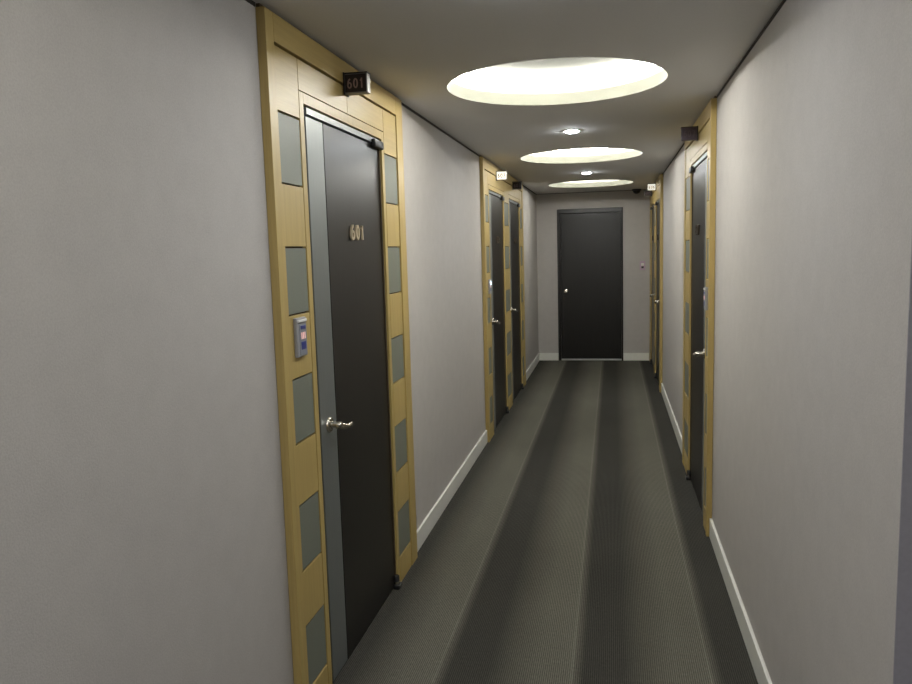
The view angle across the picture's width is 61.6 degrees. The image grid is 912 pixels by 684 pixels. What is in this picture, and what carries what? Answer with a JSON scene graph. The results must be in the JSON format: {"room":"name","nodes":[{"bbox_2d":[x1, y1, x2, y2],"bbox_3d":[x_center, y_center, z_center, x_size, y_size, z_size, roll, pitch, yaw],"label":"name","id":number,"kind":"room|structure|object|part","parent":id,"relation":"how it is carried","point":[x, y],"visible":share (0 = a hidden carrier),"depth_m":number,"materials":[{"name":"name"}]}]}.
{"room":"hotel corridor","nodes":[
{"label":"hotel corridor","id":0,"kind":"room"},
{"bbox_2d":[0,0,538,683],"bbox_3d":[-0.261,-0.279,4.206,0.160,2.800,13.343,0,7,12],"label":"wall","id":1,"kind":"structure","parent":0,"point":[143,538],"depth_m":1.73,"materials":[{"name":"paint"}]},
{"bbox_2d":[245,0,255,6],"bbox_3d":[-1.061,-0.692,-0.091,0.003,0.012,4.770,0,7,12],"label":"trim","id":2,"kind":"structure","parent":1,"relation":"attached to","point":[251,2],"depth_m":2.20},
{"bbox_2d":[255,3,417,683],"bbox_3d":[-0.392,0.061,3.087,0.028,2.299,1.488,0,7,12],"label":"door surround","id":3,"kind":"object","parent":1,"relation":"attached to","point":[296,72],"visible":0.98,"depth_m":2.54,"materials":[{"name":"brown wood"}]},
{"bbox_3d":[-0.531,-0.606,2.414,0.014,0.210,0.171,0,7,12],"label":"grey panel","id":4,"kind":"part","parent":3,"relation":"part of","materials":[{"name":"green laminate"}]},
{"bbox_3d":[-0.519,-0.197,2.463,0.014,0.207,0.171,0,7,12],"label":"grey panel","id":5,"kind":"part","parent":3,"relation":"part of","materials":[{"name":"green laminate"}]},
{"bbox_2d":[293,316,307,357],"bbox_3d":[-0.499,-0.016,2.467,0.018,0.126,0.078,0,7,12],"label":"card reader","id":6,"kind":"object","parent":3,"relation":"attached to","point":[299,324],"visible":1,"depth_m":2.45,"materials":[{"name":"grey plastic"}]},
{"bbox_3d":[-0.494,-0.009,2.471,0.002,0.098,0.056,0,7,12],"label":"plate","id":7,"kind":"part","parent":6,"relation":"part of","materials":[{"name":"silver metal"}]},
{"bbox_3d":[-0.508,0.217,2.513,0.014,0.203,0.171,0,7,12],"label":"grey panel","id":8,"kind":"part","parent":3,"relation":"part of","materials":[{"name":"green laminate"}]},
{"bbox_3d":[-0.496,0.632,2.562,0.014,0.215,0.171,0,7,12],"label":"grey panel","id":9,"kind":"part","parent":3,"relation":"part of","materials":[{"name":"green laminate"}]},
{"bbox_3d":[-0.484,1.039,2.611,0.014,0.215,0.171,0,7,12],"label":"grey panel","id":10,"kind":"part","parent":3,"relation":"part of","materials":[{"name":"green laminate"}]},
{"bbox_3d":[-0.399,0.167,3.061,0.025,2.095,0.940,0,7,12],"label":"casing","id":11,"kind":"part","parent":3,"relation":"part of","materials":[{"name":"yellow wood"}]},
{"bbox_2d":[303,106,401,682],"bbox_3d":[-0.407,0.184,3.067,0.125,2.060,0.878,0,7,12],"label":"door","id":12,"kind":"structure","parent":3,"relation":"attached to","point":[343,162],"depth_m":3.00,"materials":[{"name":"wood"}]},
{"bbox_3d":[-0.445,0.299,2.765,0.031,0.058,0.058,0,7,12],"label":"handle","id":13,"kind":"part","parent":12,"relation":"part of","materials":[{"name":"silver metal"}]},
{"bbox_3d":[-0.409,0.302,2.806,0.027,0.042,0.120,1,7,18],"label":"lever","id":14,"kind":"part","parent":12,"relation":"part of","materials":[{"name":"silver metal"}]},
{"bbox_2d":[343,71,369,96],"bbox_3d":[-0.373,-0.976,2.890,0.095,0.082,0.052,0,7,12],"label":"number sign","id":15,"kind":"object","parent":3,"relation":"attached to","point":[354,83],"visible":1,"depth_m":2.87,"materials":[{"name":"plastic"}]},
{"bbox_3d":[-0.417,-0.975,2.899,0.006,0.082,0.052,0,7,12],"label":"mounting plate","id":16,"kind":"part","parent":15,"relation":"part of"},
{"bbox_3d":[-0.305,-0.744,3.517,0.014,0.210,0.197,0,7,12],"label":"grey panel","id":17,"kind":"part","parent":3,"relation":"part of","materials":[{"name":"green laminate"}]},
{"bbox_3d":[-0.294,-0.336,3.566,0.014,0.207,0.197,0,7,12],"label":"grey panel","id":18,"kind":"part","parent":3,"relation":"part of","materials":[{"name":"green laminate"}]},
{"bbox_3d":[-0.282,0.078,3.615,0.014,0.203,0.197,0,7,12],"label":"grey panel","id":19,"kind":"part","parent":3,"relation":"part of","materials":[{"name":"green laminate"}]},
{"bbox_3d":[-0.270,0.494,3.665,0.014,0.215,0.197,0,7,12],"label":"grey panel","id":20,"kind":"part","parent":3,"relation":"part of","materials":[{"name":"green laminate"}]},
{"bbox_3d":[-0.259,0.901,3.714,0.014,0.215,0.197,0,7,12],"label":"grey panel","id":21,"kind":"part","parent":3,"relation":"part of","materials":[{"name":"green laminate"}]},
{"bbox_2d":[401,102,478,155],"bbox_3d":[-0.054,-1.311,4.828,0.003,0.012,2.364,0,7,12],"label":"trim","id":22,"kind":"structure","parent":1,"relation":"attached to","point":[403,104],"depth_m":4.50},
{"bbox_2d":[417,430,486,551],"bbox_3d":[0.015,0.914,5.094,0.014,0.105,2.364,0,7,12],"label":"baseboard","id":23,"kind":"structure","parent":1,"relation":"attached to","point":[432,517],"depth_m":4.76,"materials":[{"name":"paint"}]},
{"bbox_2d":[479,155,525,441],"bbox_3d":[0.500,-0.487,7.442,0.028,2.299,2.734,0,7,12],"label":"door surround","id":24,"kind":"object","parent":1,"relation":"attached to","point":[488,170],"visible":0.95,"depth_m":6.74,"materials":[{"name":"brown wood"}]},
{"bbox_3d":[0.240,-1.079,6.178,0.014,0.210,0.169,0,7,12],"label":"grey panel","id":25,"kind":"part","parent":24,"relation":"part of","materials":[{"name":"grey glass"}]},
{"bbox_3d":[0.251,-0.670,6.227,0.014,0.207,0.169,0,7,12],"label":"grey panel","id":26,"kind":"part","parent":24,"relation":"part of","materials":[{"name":"grey glass"}]},
{"bbox_3d":[0.263,-0.257,6.276,0.014,0.203,0.169,0,7,12],"label":"grey panel","id":27,"kind":"part","parent":24,"relation":"part of","materials":[{"name":"green laminate"}]},
{"bbox_2d":[488,279,491,293],"bbox_3d":[0.281,-0.454,6.267,0.023,0.116,0.080,0,7,12],"label":"card reader","id":28,"kind":"object","parent":24,"relation":"attached to","point":[489,280],"visible":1,"depth_m":6.23,"materials":[{"name":"grey plastic"}]},
{"bbox_3d":[0.275,0.159,6.326,0.014,0.215,0.169,0,7,12],"label":"grey panel","id":29,"kind":"part","parent":24,"relation":"part of","materials":[{"name":"grey glass"}]},
{"bbox_3d":[0.286,0.566,6.375,0.014,0.215,0.169,0,7,12],"label":"grey panel","id":30,"kind":"part","parent":24,"relation":"part of","materials":[{"name":"grey glass"}]},
{"bbox_3d":[0.372,-0.306,6.825,0.025,2.095,0.943,0,7,12],"label":"casing","id":31,"kind":"part","parent":24,"relation":"part of","materials":[{"name":"brown wood"}]},
{"bbox_2d":[489,190,509,429],"bbox_3d":[0.364,-0.289,6.832,0.125,2.060,0.881,0,7,12],"label":"door","id":32,"kind":"structure","parent":24,"relation":"attached to","point":[496,200],"depth_m":6.85,"materials":[{"name":"wood"}]},
{"bbox_2d":[496,171,506,180],"bbox_3d":[0.399,-1.450,6.663,0.095,0.082,0.052,0,7,12],"label":"number sign","id":33,"kind":"object","parent":24,"relation":"attached to","point":[500,175],"visible":1,"depth_m":6.64,"materials":[{"name":"plastic"}]},
{"bbox_3d":[0.476,-1.224,7.333,0.014,0.210,0.302,0,7,12],"label":"grey panel","id":34,"kind":"part","parent":24,"relation":"part of","materials":[{"name":"green laminate"}]},
{"bbox_3d":[0.488,-0.816,7.382,0.014,0.207,0.302,0,7,12],"label":"grey panel","id":35,"kind":"part","parent":24,"relation":"part of","materials":[{"name":"grey glass"}]},
{"bbox_3d":[0.499,-0.402,7.432,0.014,0.203,0.302,0,7,12],"label":"grey panel","id":36,"kind":"part","parent":24,"relation":"part of","materials":[{"name":"green laminate"}]},
{"bbox_3d":[0.511,0.014,7.482,0.014,0.215,0.302,0,7,12],"label":"grey panel","id":37,"kind":"part","parent":24,"relation":"part of","materials":[{"name":"green laminate"}]},
{"bbox_3d":[0.523,0.421,7.531,0.014,0.215,0.302,0,7,12],"label":"grey panel","id":38,"kind":"part","parent":24,"relation":"part of","materials":[{"name":"green laminate"}]},
{"bbox_3d":[0.622,-0.460,8.045,0.025,2.095,0.943,0,7,12],"label":"casing","id":39,"kind":"part","parent":24,"relation":"part of","materials":[{"name":"brown wood"}]},
{"bbox_2d":[509,199,523,399],"bbox_3d":[0.614,-0.443,8.052,0.125,2.060,0.881,0,7,12],"label":"door","id":40,"kind":"structure","parent":24,"relation":"attached to","point":[517,384],"depth_m":8.09,"materials":[{"name":"wood"}]},
{"bbox_2d":[512,181,521,189],"bbox_3d":[0.623,-1.587,7.756,0.095,0.082,0.052,0,7,12],"label":"number sign","id":41,"kind":"object","parent":24,"relation":"attached to","point":[515,185],"visible":1,"depth_m":7.73,"materials":[{"name":"plastic"}]},
{"bbox_3d":[0.714,-1.370,8.493,0.014,0.210,0.177,0,7,12],"label":"grey panel","id":42,"kind":"part","parent":24,"relation":"part of","materials":[{"name":"green laminate"}]},
{"bbox_3d":[0.737,-0.548,8.592,0.014,0.203,0.177,0,7,12],"label":"grey panel","id":43,"kind":"part","parent":24,"relation":"part of","materials":[{"name":"grey glass"}]},
{"bbox_3d":[0.749,-0.132,8.641,0.014,0.215,0.177,0,7,12],"label":"grey panel","id":44,"kind":"part","parent":24,"relation":"part of","materials":[{"name":"grey glass"}]},
{"bbox_2d":[526,353,539,380],"bbox_3d":[0.982,0.320,9.819,0.014,0.105,1.879,0,7,12],"label":"baseboard","id":45,"kind":"structure","parent":1,"relation":"attached to","point":[534,363],"depth_m":9.76,"materials":[{"name":"paint"}]},
{"bbox_2d":[253,0,782,193],"bbox_3d":[1.285,-1.253,3.746,3.180,0.055,13.303,0,7,12],"label":"ceiling","id":46,"kind":"structure","parent":0,"point":[412,49],"depth_m":2.91,"materials":[{"name":"paint"}]},
{"bbox_2d":[447,57,667,104],"bbox_3d":[0.448,-1.244,3.454,1.200,0.156,1.200,0,7,12],"label":"light","id":47,"kind":"object","parent":46,"relation":"attached to","point":[563,80],"visible":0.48,"depth_m":3.87,"materials":[{"name":"paint"}]},
{"bbox_2d":[562,129,580,132],"bbox_3d":[0.735,-1.334,4.855,0.122,0.016,0.122,0,7,12],"label":"recessed light","id":48,"kind":"object","parent":46,"relation":"in","point":[568,130],"visible":1,"depth_m":4.82,"materials":[{"name":"white plastic"}]},
{"bbox_2d":[520,148,642,162],"bbox_3d":[1.016,-1.593,6.230,1.200,0.156,1.200,0,7,12],"label":"light","id":49,"kind":"object","parent":46,"relation":"attached to","point":[585,155],"visible":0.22,"depth_m":6.70,"materials":[{"name":"paint"}]},
{"bbox_2d":[548,180,632,187],"bbox_3d":[1.584,-1.942,9.006,1.200,0.156,1.200,0,7,12],"label":"light","id":50,"kind":"object","parent":46,"relation":"attached to","point":[589,183],"visible":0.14,"depth_m":9.46,"materials":[{"name":"paint"}]},
{"bbox_2d":[632,189,640,193],"bbox_3d":[2.383,-1.985,10.085,0.124,0.062,0.124,0,7,12],"label":"ceiling camera","id":51,"kind":"object","parent":46,"relation":"attached to","point":[636,191],"visible":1,"depth_m":10.04,"materials":[{"name":"black plastic"}]},
{"bbox_2d":[333,360,757,683],"bbox_3d":[1.351,1.082,4.026,3.180,0.050,13.303,0,7,12],"label":"floor","id":52,"kind":"structure","parent":0,"point":[575,547],"depth_m":3.79,"materials":[{"name":"carpet"}]},
{"bbox_2d":[536,190,649,357],"bbox_3d":[1.895,-1.095,10.503,1.858,2.800,0.160,0,7,12],"label":"wall","id":53,"kind":"structure","parent":0,"point":[636,207],"depth_m":10.40,"materials":[{"name":"paint"}]},
{"bbox_2d":[540,353,558,359],"bbox_3d":[1.303,0.205,10.698,0.263,0.105,0.014,0,7,12],"label":"baseboard","id":54,"kind":"structure","parent":53,"relation":"attached to","point":[543,356],"depth_m":10.69,"materials":[{"name":"paint"}]},
{"bbox_2d":[557,207,622,359],"bbox_3d":[1.838,-0.778,10.471,0.882,2.080,0.117,0,7,12],"label":"door","id":55,"kind":"structure","parent":53,"relation":"in","point":[590,252],"depth_m":10.48,"materials":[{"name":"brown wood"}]},
{"bbox_2d":[536,189,646,194],"bbox_3d":[1.852,-2.025,10.311,1.532,0.006,0.003,0,7,12],"label":"trim","id":56,"kind":"structure","parent":53,"relation":"attached to","point":[644,189],"depth_m":10.30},
{"bbox_2d":[623,353,648,360],"bbox_3d":[2.465,0.201,10.459,0.341,0.105,0.014,0,7,12],"label":"baseboard","id":57,"kind":"structure","parent":53,"relation":"attached to","point":[626,356],"depth_m":10.45,"materials":[{"name":"paint"}]},
{"bbox_2d":[640,261,644,269],"bbox_3d":[2.513,-1.031,10.295,0.072,0.122,0.014,0,7,12],"label":"wall switch","id":58,"kind":"object","parent":53,"relation":"attached to","point":[642,263],"visible":1,"depth_m":10.29,"materials":[{"name":"plastic"}]},
{"bbox_2d":[662,0,911,683],"bbox_3d":[1.810,-0.536,5.855,0.160,2.800,9.248,0,7,12],"label":"wall","id":59,"kind":"structure","parent":0,"point":[813,219],"depth_m":2.02,"materials":[{"name":"paint"}]},
{"bbox_2d":[649,173,662,391],"bbox_3d":[2.387,-0.745,9.150,0.028,2.299,2.330,0,7,12],"label":"door surround","id":60,"kind":"object","parent":59,"relation":"attached to","point":[658,194],"visible":0.91,"depth_m":8.54,"materials":[{"name":"brown wood"}]},
{"bbox_2d":[644,190,651,196],"bbox_3d":[2.414,-1.870,9.607,0.095,0.082,0.052,0,7,12],"label":"number sign","id":61,"kind":"object","parent":60,"relation":"attached to","point":[646,193],"visible":0.86,"depth_m":9.59,"materials":[{"name":"plastic"}]},
{"bbox_2d":[649,205,653,367],"bbox_3d":[2.501,-0.688,9.648,0.125,2.060,0.766,0,7,12],"label":"door","id":62,"kind":"structure","parent":60,"relation":"attached to","point":[652,207],"depth_m":9.71,"materials":[{"name":"wood"}]},
{"bbox_2d":[647,183,655,190],"bbox_3d":[2.235,-1.768,8.731,0.095,0.082,0.052,0,7,12],"label":"number sign","id":63,"kind":"object","parent":60,"relation":"attached to","point":[650,187],"visible":1,"depth_m":8.71,"materials":[{"name":"plastic"}]},
{"bbox_3d":[2.491,-0.705,9.645,0.025,2.095,0.828,0,7,12],"label":"casing","id":64,"kind":"part","parent":60,"relation":"part of","materials":[{"name":"brown wood"}]},
{"bbox_3d":[2.353,-1.478,9.005,0.014,0.210,0.270,0,7,12],"label":"grey panel","id":65,"kind":"part","parent":60,"relation":"part of","materials":[{"name":"green laminate"}]},
{"bbox_2d":[654,199,659,382],"bbox_3d":[2.280,-0.552,8.569,0.125,2.060,0.766,0,7,12],"label":"door","id":66,"kind":"structure","parent":60,"relation":"attached to","point":[656,375],"depth_m":8.73,"materials":[{"name":"wood"}]},
{"bbox_3d":[2.270,-0.569,8.566,0.025,2.095,0.828,0,7,12],"label":"casing","id":67,"kind":"part","parent":60,"relation":"part of","materials":[{"name":"brown wood"}]},
{"bbox_2d":[661,383,681,452],"bbox_3d":[1.926,0.651,6.835,0.014,0.105,2.692,0,7,12],"label":"baseboard","id":68,"kind":"structure","parent":59,"relation":"attached to","point":[665,397],"depth_m":6.62,"materials":[{"name":"paint"}]},
{"bbox_2d":[663,143,683,173],"bbox_3d":[1.869,-1.574,6.567,0.003,0.012,2.692,0,7,12],"label":"trim","id":69,"kind":"structure","parent":59,"relation":"attached to","point":[683,143],"depth_m":6.44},
{"bbox_2d":[682,96,716,536],"bbox_3d":[1.473,-0.184,4.684,0.028,2.299,1.464,0,7,12],"label":"door surround","id":70,"kind":"object","parent":59,"relation":"attached to","point":[706,122],"visible":0.9,"depth_m":4.11,"materials":[{"name":"brown wood"}]},
{"bbox_3d":[1.595,0.661,5.272,0.014,0.215,0.268,0,7,12],"label":"grey panel","id":71,"kind":"part","parent":70,"relation":"part of","materials":[{"name":"green laminate"}]},
{"bbox_3d":[1.572,-0.162,5.173,0.014,0.203,0.268,0,7,12],"label":"grey panel","id":72,"kind":"part","parent":70,"relation":"part of","materials":[{"name":"grey glass"}]},
{"bbox_3d":[1.584,0.254,5.223,0.014,0.215,0.268,0,7,12],"label":"grey panel","id":73,"kind":"part","parent":70,"relation":"part of","materials":[{"name":"green laminate"}]},
{"bbox_3d":[1.549,-0.984,5.075,0.014,0.210,0.268,0,7,12],"label":"grey panel","id":74,"kind":"part","parent":70,"relation":"part of","materials":[{"name":"green laminate"}]},
{"bbox_3d":[1.560,-0.575,5.124,0.014,0.207,0.268,0,7,12],"label":"grey panel","id":75,"kind":"part","parent":70,"relation":"part of","materials":[{"name":"green laminate"}]},
{"bbox_2d":[681,126,697,140],"bbox_3d":[1.359,-1.212,4.455,0.095,0.082,0.052,0,7,12],"label":"number sign","id":76,"kind":"object","parent":70,"relation":"attached to","point":[690,133],"visible":1,"depth_m":4.43,"materials":[{"name":"black plastic"}]},
{"bbox_2d":[686,152,706,513],"bbox_3d":[1.464,-0.051,4.582,0.125,2.060,0.886,0,7,12],"label":"door","id":77,"kind":"structure","parent":70,"relation":"attached to","point":[698,170],"depth_m":4.61,"materials":[{"name":"wood"}]},
{"bbox_3d":[1.363,0.068,4.337,0.027,0.042,0.120,-1,7,5],"label":"lever","id":78,"kind":"part","parent":77,"relation":"part of","materials":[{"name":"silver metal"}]},
{"bbox_3d":[1.380,0.065,4.285,0.031,0.058,0.058,0,7,12],"label":"handle","id":79,"kind":"part","parent":77,"relation":"part of","materials":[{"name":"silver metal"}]},
{"bbox_3d":[1.454,-0.068,4.579,0.025,2.095,0.930,0,7,12],"label":"casing","id":80,"kind":"part","parent":70,"relation":"part of","materials":[{"name":"brown wood"}]},
{"bbox_3d":[1.370,0.800,4.172,0.014,0.215,0.103,0,7,12],"label":"grey panel","id":81,"kind":"part","parent":70,"relation":"part of","materials":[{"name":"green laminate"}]},
{"bbox_2d":[703,287,707,309],"bbox_3d":[1.325,-0.231,4.060,0.018,0.120,0.070,0,7,12],"label":"card reader","id":82,"kind":"object","parent":70,"relation":"attached to","point":[705,289],"visible":1,"depth_m":4.03,"materials":[{"name":"grey plastic"}]},
{"bbox_3d":[1.359,0.393,4.123,0.014,0.215,0.103,0,7,12],"label":"grey panel","id":83,"kind":"part","parent":70,"relation":"part of","materials":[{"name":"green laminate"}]},
{"bbox_3d":[1.347,-0.023,4.073,0.014,0.203,0.103,0,7,12],"label":"grey panel","id":84,"kind":"part","parent":70,"relation":"part of","materials":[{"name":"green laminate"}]},
{"bbox_3d":[1.335,-0.437,4.024,0.014,0.207,0.103,0,7,12],"label":"grey panel","id":85,"kind":"part","parent":70,"relation":"part of","materials":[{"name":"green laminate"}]},
{"bbox_3d":[1.323,-0.845,3.975,0.014,0.210,0.103,0,7,12],"label":"grey panel","id":86,"kind":"part","parent":70,"relation":"part of","materials":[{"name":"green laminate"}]},
{"bbox_2d":[709,518,771,683],"bbox_3d":[1.103,1.156,2.815,0.014,0.105,2.641,0,7,12],"label":"baseboard","id":87,"kind":"structure","parent":59,"relation":"attached to","point":[760,669],"depth_m":3.11,"materials":[{"name":"paint"}]},
{"bbox_2d":[717,0,785,97],"bbox_3d":[1.046,-1.068,2.547,0.003,0.012,2.641,0,7,12],"label":"trim","id":88,"kind":"structure","parent":59,"relation":"attached to","point":[783,1],"depth_m":2.81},
{"bbox_2d":[893,241,911,683],"bbox_3d":[1.595,0.021,1.263,1.582,2.800,0.104,0,7,12],"label":"wall","id":89,"kind":"structure","parent":0,"point":[902,666],"depth_m":1.41,"materials":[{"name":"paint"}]}
]}

